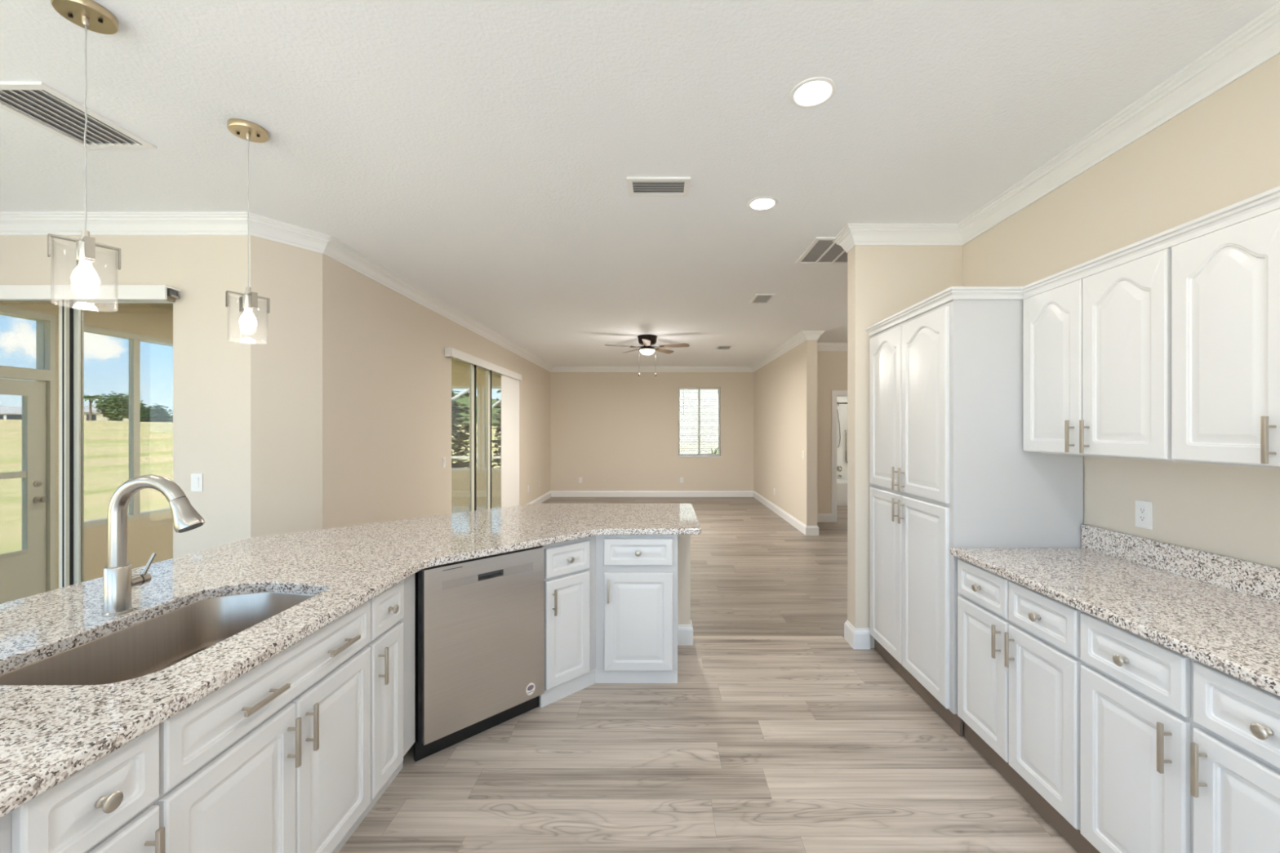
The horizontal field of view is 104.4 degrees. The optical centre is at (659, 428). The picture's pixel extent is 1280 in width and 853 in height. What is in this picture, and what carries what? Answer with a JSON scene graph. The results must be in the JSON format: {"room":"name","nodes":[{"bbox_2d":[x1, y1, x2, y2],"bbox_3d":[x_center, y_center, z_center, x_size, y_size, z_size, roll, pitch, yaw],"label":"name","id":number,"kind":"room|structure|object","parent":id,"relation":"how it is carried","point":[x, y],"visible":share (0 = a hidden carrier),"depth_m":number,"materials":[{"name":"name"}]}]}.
{"room":"kitchen","nodes":[
{"label":"kitchen","id":0,"kind":"room"},
{"bbox_2d":[0,235,250,558],"bbox_3d":[-3.995,0.065,3.335,2.610,2.910,0.150,0,0,0],"label":"wall","id":1,"kind":"structure","parent":0,"point":[211,349],"depth_m":3.26,"materials":[{"name":"beige paint"}]},
{"bbox_2d":[0,299,173,604],"bbox_3d":[-4.100,0.295,3.335,1.798,2.449,0.110,0,0,0],"label":"door","id":2,"kind":"structure","parent":1,"relation":"in","point":[86,385],"depth_m":3.34,"materials":[{"name":"white paint"}]},
{"bbox_2d":[0,284,181,302],"bbox_3d":[-4.034,-0.870,3.207,1.772,0.090,0.104,0,0,0],"label":"blind valance","id":3,"kind":"object","parent":1,"relation":"attached to","point":[164,292],"visible":1,"depth_m":3.15,"materials":[{"name":"white plastic"}]},
{"bbox_2d":[191,473,202,491],"bbox_3d":[-3.042,0.352,3.253,0.074,0.118,0.012,0,0,0],"label":"light switch","id":4,"kind":"object","parent":1,"relation":"attached to","point":[196,478],"visible":1,"depth_m":3.25,"materials":[{"name":"white plastic"}]},
{"bbox_2d":[0,212,847,372],"bbox_3d":[-1.721,-1.331,7.691,10.968,0.118,6.480,0,0,-34],"label":"trim","id":5,"kind":"structure","parent":1,"relation":"attached to","point":[11,223],"depth_m":3.37,"materials":[{"name":"white paint"}]},
{"bbox_2d":[250,235,322,537],"bbox_3d":[-2.623,0.065,3.467,0.130,2.910,0.416,0,0,35],"label":"wall","id":6,"kind":"structure","parent":0,"point":[286,371],"depth_m":3.42,"materials":[{"name":"beige paint"}]},
{"bbox_2d":[322,253,550,528],"bbox_3d":[-2.525,0.065,7.350,0.150,2.910,7.500,0,0,0],"label":"wall","id":7,"kind":"structure","parent":0,"point":[387,371],"depth_m":4.52,"materials":[{"name":"beige paint"}]},
{"bbox_2d":[442,457,445,467],"bbox_3d":[-2.443,0.380,5.620,0.012,0.118,0.074,0,0,0],"label":"light switch","id":8,"kind":"object","parent":7,"relation":"attached to","point":[443,458],"visible":1,"depth_m":5.61,"materials":[{"name":"white plastic"}]},
{"bbox_2d":[451,356,501,511],"bbox_3d":[-2.525,0.295,7.140,0.110,2.449,2.638,0,0,0],"label":"door","id":9,"kind":"structure","parent":7,"relation":"in","point":[473,368],"depth_m":6.67,"materials":[{"name":"white paint"}]},
{"bbox_2d":[451,506,501,513],"bbox_3d":[-3.900,1.471,7.000,2.600,0.138,4.000,0,0,0],"label":"floor","id":10,"kind":"structure","parent":7,"relation":"attached to","point":[454,508],"depth_m":8.98,"materials":[{"name":"white paint"}]},
{"bbox_2d":[444,347,521,507],"bbox_3d":[-2.409,0.285,7.070,0.081,2.420,2.860,0,0,0],"label":"vertical blind","id":11,"kind":"object","parent":7,"relation":"attached to","point":[510,380],"visible":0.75,"depth_m":7.89,"materials":[{"name":"white plastic"}]},
{"bbox_2d":[451,359,501,506],"bbox_3d":[-3.900,0.140,9.075,2.600,2.800,0.150,0,0,0],"label":"wall","id":12,"kind":"structure","parent":0,"point":[460,370],"depth_m":9.00,"materials":[{"name":"beige paint"}]},
{"bbox_2d":[451,386,479,471],"bbox_3d":[-4.010,-0.010,9.040,1.478,1.538,0.080,0,0,0],"label":"window","id":13,"kind":"structure","parent":12,"relation":"in","point":[452,387],"depth_m":9.00,"materials":[{"name":"white metal"}]},
{"bbox_2d":[482,386,501,471],"bbox_3d":[-2.990,-0.010,9.040,0.478,1.538,0.080,0,0,0],"label":"window","id":14,"kind":"structure","parent":12,"relation":"in","point":[483,387],"depth_m":9.00,"materials":[{"name":"white metal"}]},
{"bbox_2d":[0,0,1279,366],"bbox_3d":[-0.150,-1.465,4.150,10.300,0.150,14.300,0,0,0],"label":"ceiling","id":15,"kind":"structure","parent":0,"point":[482,153],"depth_m":2.28,"materials":[{"name":"white paint"}]},
{"bbox_2d":[0,81,156,148],"bbox_3d":[-2.652,-1.383,2.212,0.355,0.013,0.455,0,0,0],"label":"ceiling vent","id":16,"kind":"object","parent":15,"relation":"in","point":[37,103],"visible":0.98,"depth_m":2.20,"materials":[{"name":"white plastic"}]},
{"bbox_2d":[47,0,120,302],"bbox_3d":[-1.905,-0.897,1.645,0.148,0.985,0.148,0,0,0],"label":"pendant light","id":17,"kind":"object","parent":15,"relation":"hanging from","point":[89,15],"visible":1,"depth_m":1.63,"materials":[{"name":"white glass"}]},
{"bbox_2d":[75,230,95,262],"bbox_3d":[-1.905,-0.606,1.645,0.042,0.099,0.042,0,0,0],"label":"socket","id":18,"kind":"object","parent":17,"relation":"attached to","point":[80,244],"depth_m":1.63,"materials":[{"name":"silver metal"}]},
{"bbox_2d":[225,118,270,342],"bbox_3d":[-1.905,-0.897,2.295,0.148,0.985,0.148,0,0,0],"label":"pendant light","id":19,"kind":"object","parent":15,"relation":"hanging from","point":[246,130],"visible":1,"depth_m":2.28,"materials":[{"name":"beige metal"}]},
{"bbox_2d":[242,286,253,309],"bbox_3d":[-1.905,-0.606,2.295,0.042,0.099,0.042,0,0,0],"label":"socket","id":20,"kind":"object","parent":19,"relation":"attached to","point":[246,297],"depth_m":2.28,"materials":[{"name":"silver metal"}]},
{"bbox_2d":[604,334,689,376],"bbox_3d":[-0.190,-1.087,7.397,1.249,0.606,1.194,0,0,0],"label":"ceiling fan","id":21,"kind":"object","parent":15,"relation":"hanging from","point":[646,340],"visible":1,"depth_m":7.35,"materials":[{"name":"brown metal"}]},
{"bbox_2d":[626,177,690,196],"bbox_3d":[-0.009,-1.383,2.840,0.353,0.012,0.210,0,0,0],"label":"ceiling vent","id":22,"kind":"object","parent":15,"relation":"in","point":[637,186],"visible":1,"depth_m":2.83,"materials":[{"name":"white plastic"}]},
{"bbox_2d":[715,345,733,349],"bbox_3d":[1.085,-1.381,8.435,0.260,0.020,0.370,0,0,0],"label":"ceiling vent","id":23,"kind":"object","parent":15,"relation":"in","point":[718,347],"visible":1,"depth_m":8.39,"materials":[{"name":"white plastic"}]},
{"bbox_2d":[746,196,777,210],"bbox_3d":[0.632,-1.387,3.060,0.184,0.007,0.184,0,0,0],"label":"recessed light","id":24,"kind":"object","parent":15,"relation":"in","point":[762,203],"visible":1,"depth_m":3.05,"materials":[{"name":"white plastic"}]},
{"bbox_2d":[749,293,775,303],"bbox_3d":[1.085,-1.382,5.275,0.200,0.014,0.350,0,0,0],"label":"ceiling vent","id":25,"kind":"object","parent":15,"relation":"in","point":[757,298],"visible":1,"depth_m":5.26,"materials":[{"name":"white plastic"}]},
{"bbox_2d":[790,76,836,107],"bbox_3d":[0.632,-1.387,2.050,0.184,0.007,0.184,0,0,0],"label":"recessed light","id":26,"kind":"object","parent":15,"relation":"in","point":[817,91],"visible":1,"depth_m":2.04,"materials":[{"name":"white plastic"}]},
{"bbox_2d":[795,236,847,264],"bbox_3d":[1.500,-1.383,3.870,0.740,0.014,0.560,0,0,0],"label":"ceiling vent","id":27,"kind":"object","parent":15,"relation":"in","point":[822,251],"visible":0.44,"depth_m":3.92,"materials":[{"name":"white plastic"}]},
{"bbox_2d":[550,372,753,490],"bbox_3d":[-0.175,0.065,11.180,4.850,2.910,0.160,0,0,0],"label":"wall","id":28,"kind":"structure","parent":0,"point":[611,431],"depth_m":11.10,"materials":[{"name":"beige paint"}]},
{"bbox_2d":[526,490,831,535],"bbox_3d":[0.175,1.451,9.091,5.250,0.138,4.018,0,0,0],"label":"baseboard","id":29,"kind":"structure","parent":28,"relation":"attached to","point":[806,530],"depth_m":11.08,"materials":[{"name":"white paint"}]},
{"bbox_2d":[677,389,721,457],"bbox_3d":[0.885,-0.149,11.162,0.990,1.559,0.155,0,0,0],"label":"window","id":30,"kind":"structure","parent":28,"relation":"in","point":[699,392],"depth_m":11.19,"materials":[{"name":"white metal"}]},
{"bbox_2d":[678,387,719,455],"bbox_3d":[0.885,-0.164,11.139,0.930,1.523,0.055,0,0,0],"label":"window blind","id":31,"kind":"object","parent":30,"relation":"attached to","point":[678,388],"visible":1,"depth_m":11.14,"materials":[{"name":"white plastic"}]},
{"bbox_2d":[677,534,690,624],"bbox_3d":[-1.290,1.071,2.190,1.255,0.897,4.002,0,0,31],"label":"wall","id":32,"kind":"structure","parent":0,"point":[683,540],"depth_m":3.50,"materials":[{"name":"beige paint"}]},
{"bbox_2d":[0,503,701,817],"bbox_3d":[-0.979,0.603,1.954,2.462,0.036,3.909,0,0,0],"label":"countertop","id":33,"kind":"structure","parent":32,"relation":"on","point":[49,734],"depth_m":1.68,"materials":[{"name":"stone"}]},
{"bbox_2d":[101,474,204,617],"bbox_3d":[-1.607,0.365,1.608,0.298,0.439,0.139,0,0,0],"label":"kitchen faucet","id":34,"kind":"object","parent":33,"relation":"on","point":[118,581],"visible":1,"depth_m":1.56,"materials":[{"name":"silver metal"}]},
{"bbox_2d":[0,591,315,684],"bbox_3d":[-1.439,0.716,1.515,0.494,0.185,0.795,0,0,0],"label":"sink","id":35,"kind":"object","parent":33,"relation":"in","point":[155,644],"visible":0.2,"depth_m":1.64,"materials":[{"name":"metal"}]},
{"bbox_2d":[677,619,693,644],"bbox_3d":[-1.299,1.451,2.226,1.234,0.138,4.035,0,0,32],"label":"baseboard","id":36,"kind":"structure","parent":32,"relation":"attached to","point":[685,632],"depth_m":3.49,"materials":[{"name":"white paint"}]},
{"bbox_2d":[337,497,1078,852],"bbox_3d":[-0.150,1.580,4.150,10.300,0.120,14.300,0,0,0],"label":"floor","id":37,"kind":"structure","parent":0,"point":[757,745],"depth_m":2.29,"materials":[{"name":"beige wood"}]},
{"bbox_2d":[0,724,164,852],"bbox_3d":[-1.377,1.071,0.953,0.665,0.897,0.252,0,0,0],"label":"base cabinet","id":38,"kind":"object","parent":37,"relation":"on","point":[107,806],"visible":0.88,"depth_m":0.96,"materials":[{"name":"grey wood"}]},
{"bbox_2d":[154,600,370,852],"bbox_3d":[-1.377,1.071,1.469,0.665,0.897,0.780,0,0,0],"label":"base cabinet","id":39,"kind":"object","parent":37,"relation":"on","point":[276,758],"visible":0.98,"depth_m":1.41,"materials":[{"name":"grey wood"}]},
{"bbox_2d":[351,573,415,834],"bbox_3d":[-1.377,1.071,2.044,0.665,0.897,0.368,0,0,0],"label":"base cabinet","id":40,"kind":"object","parent":37,"relation":"on","point":[392,645],"visible":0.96,"depth_m":2.00,"materials":[{"name":"grey wood"}]},
{"bbox_2d":[413,546,544,761],"bbox_3d":[-1.046,1.073,2.645,0.638,0.895,0.571,0,0,-45],"label":"dishwasher","id":41,"kind":"object","parent":37,"relation":"on","point":[480,621],"visible":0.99,"depth_m":2.41,"materials":[{"name":"silver metal"}]},
{"bbox_2d":[527,684,533,693],"bbox_3d":[-0.680,1.365,2.607,0.038,0.038,0.001,0,0,-45],"label":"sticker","id":42,"kind":"object","parent":41,"relation":"attached to","point":[530,687],"depth_m":2.61,"materials":[{"name":"grey paper"}]},
{"bbox_2d":[539,535,595,707],"bbox_3d":[-0.684,1.071,3.000,0.610,0.897,0.370,0,0,45],"label":"base cabinet","id":43,"kind":"object","parent":37,"relation":"on","point":[570,566],"visible":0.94,"depth_m":2.80,"materials":[{"name":"grey wood"}]},
{"bbox_2d":[595,534,677,683],"bbox_3d":[-0.141,1.071,3.196,0.492,0.897,0.603,0,0,0],"label":"base cabinet","id":44,"kind":"object","parent":37,"relation":"on","point":[637,575],"visible":1,"depth_m":2.93,"materials":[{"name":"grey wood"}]},
{"bbox_2d":[693,635,844,639],"bbox_3d":[0.782,1.517,3.610,1.095,0.006,0.050,0,0,0],"label":"trim","id":45,"kind":"structure","parent":37,"relation":"on","point":[694,637],"depth_m":3.59,"materials":[{"name":"beige wood"}]},
{"bbox_2d":[836,479,847,506],"bbox_3d":[3.750,1.300,10.195,1.980,0.439,0.790,0,0,0],"label":"bathtub","id":46,"kind":"object","parent":37,"relation":"on","point":[842,484],"visible":0.1,"depth_m":9.80,"materials":[{"name":"white ceramic"}]},
{"bbox_2d":[869,299,1083,736],"bbox_3d":[1.744,0.438,2.939,0.695,2.165,0.972,0,0,0],"label":"pantry cabinet","id":47,"kind":"object","parent":37,"relation":"on","point":[949,467],"visible":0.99,"depth_m":2.51,"materials":[{"name":"grey wood"}]},
{"bbox_2d":[865,186,1279,336],"bbox_3d":[1.609,-0.667,2.240,0.378,0.054,2.380,0,0,0],"label":"crown molding","id":48,"kind":"structure","parent":47,"relation":"attached to","point":[1268,201],"depth_m":1.96,"materials":[{"name":"white wood"}]},
{"bbox_2d":[957,557,1091,852],"bbox_3d":[1.750,1.071,2.085,0.670,0.899,0.724,0,0,0],"label":"base cabinet","id":49,"kind":"object","parent":37,"relation":"on","point":[1020,661],"visible":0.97,"depth_m":1.98,"materials":[{"name":"grey wood"}]},
{"bbox_2d":[1080,612,1279,852],"bbox_3d":[1.750,1.071,1.361,0.670,0.899,0.723,0,0,0],"label":"base cabinet","id":50,"kind":"object","parent":37,"relation":"on","point":[1180,753],"visible":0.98,"depth_m":1.41,"materials":[{"name":"grey wood"}]},
{"bbox_2d":[950,524,1279,696],"bbox_3d":[1.764,0.545,1.720,0.668,0.150,1.450,0,0,0],"label":"countertop","id":51,"kind":"structure","parent":50,"relation":"on","point":[1220,612],"depth_m":1.76,"materials":[{"name":"stone"}]},
{"bbox_2d":[753,340,817,525],"bbox_3d":[2.175,0.065,9.100,0.150,2.910,4.000,0,0,0],"label":"wall","id":52,"kind":"structure","parent":0,"point":[785,388],"depth_m":8.13,"materials":[{"name":"beige paint"}]},
{"bbox_2d":[817,351,847,513],"bbox_3d":[3.425,0.065,8.160,2.350,2.910,0.120,0,0,0],"label":"wall","id":53,"kind":"structure","parent":0,"point":[832,366],"depth_m":8.10,"materials":[{"name":"beige paint"}]},
{"bbox_2d":[831,390,847,522],"bbox_3d":[3.263,0.447,8.089,0.926,2.146,0.022,0,0,0],"label":"trim","id":54,"kind":"structure","parent":53,"relation":"attached to","point":[834,393],"depth_m":8.08,"materials":[{"name":"white paint"}]},
{"bbox_2d":[836,396,847,479],"bbox_3d":[3.750,0.220,10.650,2.000,2.600,0.100,0,0,0],"label":"wall","id":55,"kind":"structure","parent":0,"point":[842,408],"depth_m":10.60,"materials":[{"name":"beige paint"}]},
{"bbox_2d":[836,401,840,447],"bbox_3d":[3.747,-0.101,10.540,0.193,1.018,0.104,0,0,-44],"label":"shower","id":56,"kind":"object","parent":55,"relation":"attached to","point":[837,402],"visible":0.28,"depth_m":10.56,"materials":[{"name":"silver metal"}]},
{"bbox_2d":[836,466,842,478],"bbox_3d":[3.830,0.915,10.529,0.120,0.248,0.136,0,0,0],"label":"tub faucet","id":57,"kind":"object","parent":55,"relation":"attached to","point":[839,468],"visible":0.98,"depth_m":10.59,"materials":[{"name":"silver metal"}]},
{"bbox_2d":[844,430,847,463],"bbox_3d":[3.977,0.380,10.561,0.077,0.711,0.073,0,0,0],"label":"grab bar","id":58,"kind":"object","parent":55,"relation":"attached to","point":[844,430],"visible":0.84,"depth_m":10.53,"materials":[{"name":"silver metal"}]},
{"bbox_2d":[847,245,962,648],"bbox_3d":[2.977,0.065,3.510,3.246,2.910,0.140,0,0,0],"label":"wall","id":59,"kind":"structure","parent":0,"point":[883,282],"depth_m":3.44,"materials":[{"name":"beige paint"}]},
{"bbox_2d":[844,620,870,648],"bbox_3d":[2.968,1.451,3.510,3.264,0.138,0.176,0,0,0],"label":"baseboard","id":60,"kind":"structure","parent":59,"relation":"attached to","point":[857,638],"depth_m":3.42,"materials":[{"name":"white paint"}]},
{"bbox_2d":[962,53,1279,568],"bbox_3d":[2.175,0.065,0.220,0.150,2.910,6.440,0,0,0],"label":"wall","id":61,"kind":"structure","parent":0,"point":[1223,151],"depth_m":2.04,"materials":[{"name":"beige paint"}]},
{"bbox_2d":[831,1,1279,253],"bbox_3d":[2.935,-1.331,0.332,3.330,0.118,6.664,0,0,0],"label":"trim","id":62,"kind":"structure","parent":61,"relation":"attached to","point":[1258,42],"depth_m":2.26,"materials":[{"name":"white paint"}]},
{"bbox_2d":[1022,247,1173,462],"bbox_3d":[1.922,-0.271,2.095,0.350,0.772,0.705,0,0,0],"label":"upper cabinet","id":63,"kind":"object","parent":61,"relation":"attached to","point":[1097,347],"visible":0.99,"depth_m":2.00,"materials":[{"name":"grey wood"}]},
{"bbox_2d":[1135,499,1152,529],"bbox_3d":[2.095,0.371,2.150,0.009,0.118,0.074,0,0,0],"label":"outlet","id":64,"kind":"object","parent":61,"relation":"attached to","point":[1144,509],"visible":1,"depth_m":2.14,"materials":[{"name":"white plastic"}]},
{"bbox_2d":[1138,506,1146,523],"bbox_3d":[2.092,0.371,2.150,0.003,0.068,0.033,0,0,0],"label":"receptacle","id":65,"kind":"object","parent":64,"relation":"attached to","point":[1142,509],"depth_m":2.15,"materials":[{"name":"grey plastic"}]},
{"bbox_2d":[1081,524,1279,603],"bbox_3d":[2.087,0.527,1.720,0.023,0.114,1.449,0,0,0],"label":"backsplash","id":66,"kind":"structure","parent":61,"relation":"attached to","point":[1260,580],"depth_m":1.94,"materials":[{"name":"stone"}]},
{"bbox_2d":[1171,208,1279,468],"bbox_3d":[1.922,-0.271,1.391,0.350,0.772,0.700,0,0,0],"label":"upper cabinet","id":67,"kind":"object","parent":61,"relation":"attached to","point":[1225,282],"visible":0.99,"depth_m":1.56,"materials":[{"name":"grey wood"}]},
{"label":"outside","id":68,"kind":"structure","parent":0,"visible":0},
{"bbox_2d":[451,423,501,467],"bbox_3d":[-206.000,-0.227,180.000,428.000,3.904,480.000,0,0,0],"label":"ground","id":69,"kind":"structure","parent":68,"point":[493,430],"depth_m":44.13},
{"bbox_2d":[451,462,469,467],"bbox_3d":[-4.250,1.180,9.777,0.900,1.000,0.455,0,0,0],"label":"bench","id":70,"kind":"object","parent":69,"relation":"on","point":[453,464],"visible":0.02,"depth_m":9.98,"materials":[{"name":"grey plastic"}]},
{"bbox_2d":[451,388,477,467],"bbox_3d":[-5.392,0.578,12.549,1.662,4.211,1.558,0,0,0],"label":"shrub","id":71,"kind":"object","parent":69,"relation":"on","point":[458,442],"visible":0.28,"depth_m":12.54,"materials":[{"name":"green plant"}]},
{"bbox_2d":[451,388,501,458],"bbox_3d":[-4.500,0.260,10.600,3.470,2.840,0.080,0,0,0],"label":"cage","id":72,"kind":"object","parent":69,"relation":"on","point":[496,403],"visible":0.04,"depth_m":10.57,"materials":[{"name":"white metal"}]},
{"bbox_2d":[491,389,501,467],"bbox_3d":[-3.558,0.592,12.558,1.691,4.184,1.505,0,0,0],"label":"shrub","id":73,"kind":"object","parent":69,"relation":"on","point":[497,417],"visible":0.06,"depth_m":12.39,"materials":[{"name":"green plant"}]},
{"bbox_2d":[680,389,718,453],"bbox_3d":[2.000,-1.320,18.000,14.000,6.000,7.000,0,0,0],"label":"house","id":74,"kind":"structure","parent":69,"relation":"on","point":[682,410],"depth_m":15.00,"materials":[{"name":"white paint"}]},
{"bbox_2d":[707,447,718,453],"bbox_3d":[1.389,1.036,13.033,0.712,1.332,0.664,0,0,-38],"label":"spiky plant","id":75,"kind":"object","parent":69,"relation":"on","point":[716,447],"visible":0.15,"depth_m":12.86,"materials":[{"name":"green plant"}]},
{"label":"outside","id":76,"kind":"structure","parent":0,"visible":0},
{"bbox_2d":[451,393,501,424],"bbox_3d":[-150.000,-11.131,375.000,300.000,29.302,90.000,0,0,0],"label":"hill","id":77,"kind":"structure","parent":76,"point":[465,400],"depth_m":329.98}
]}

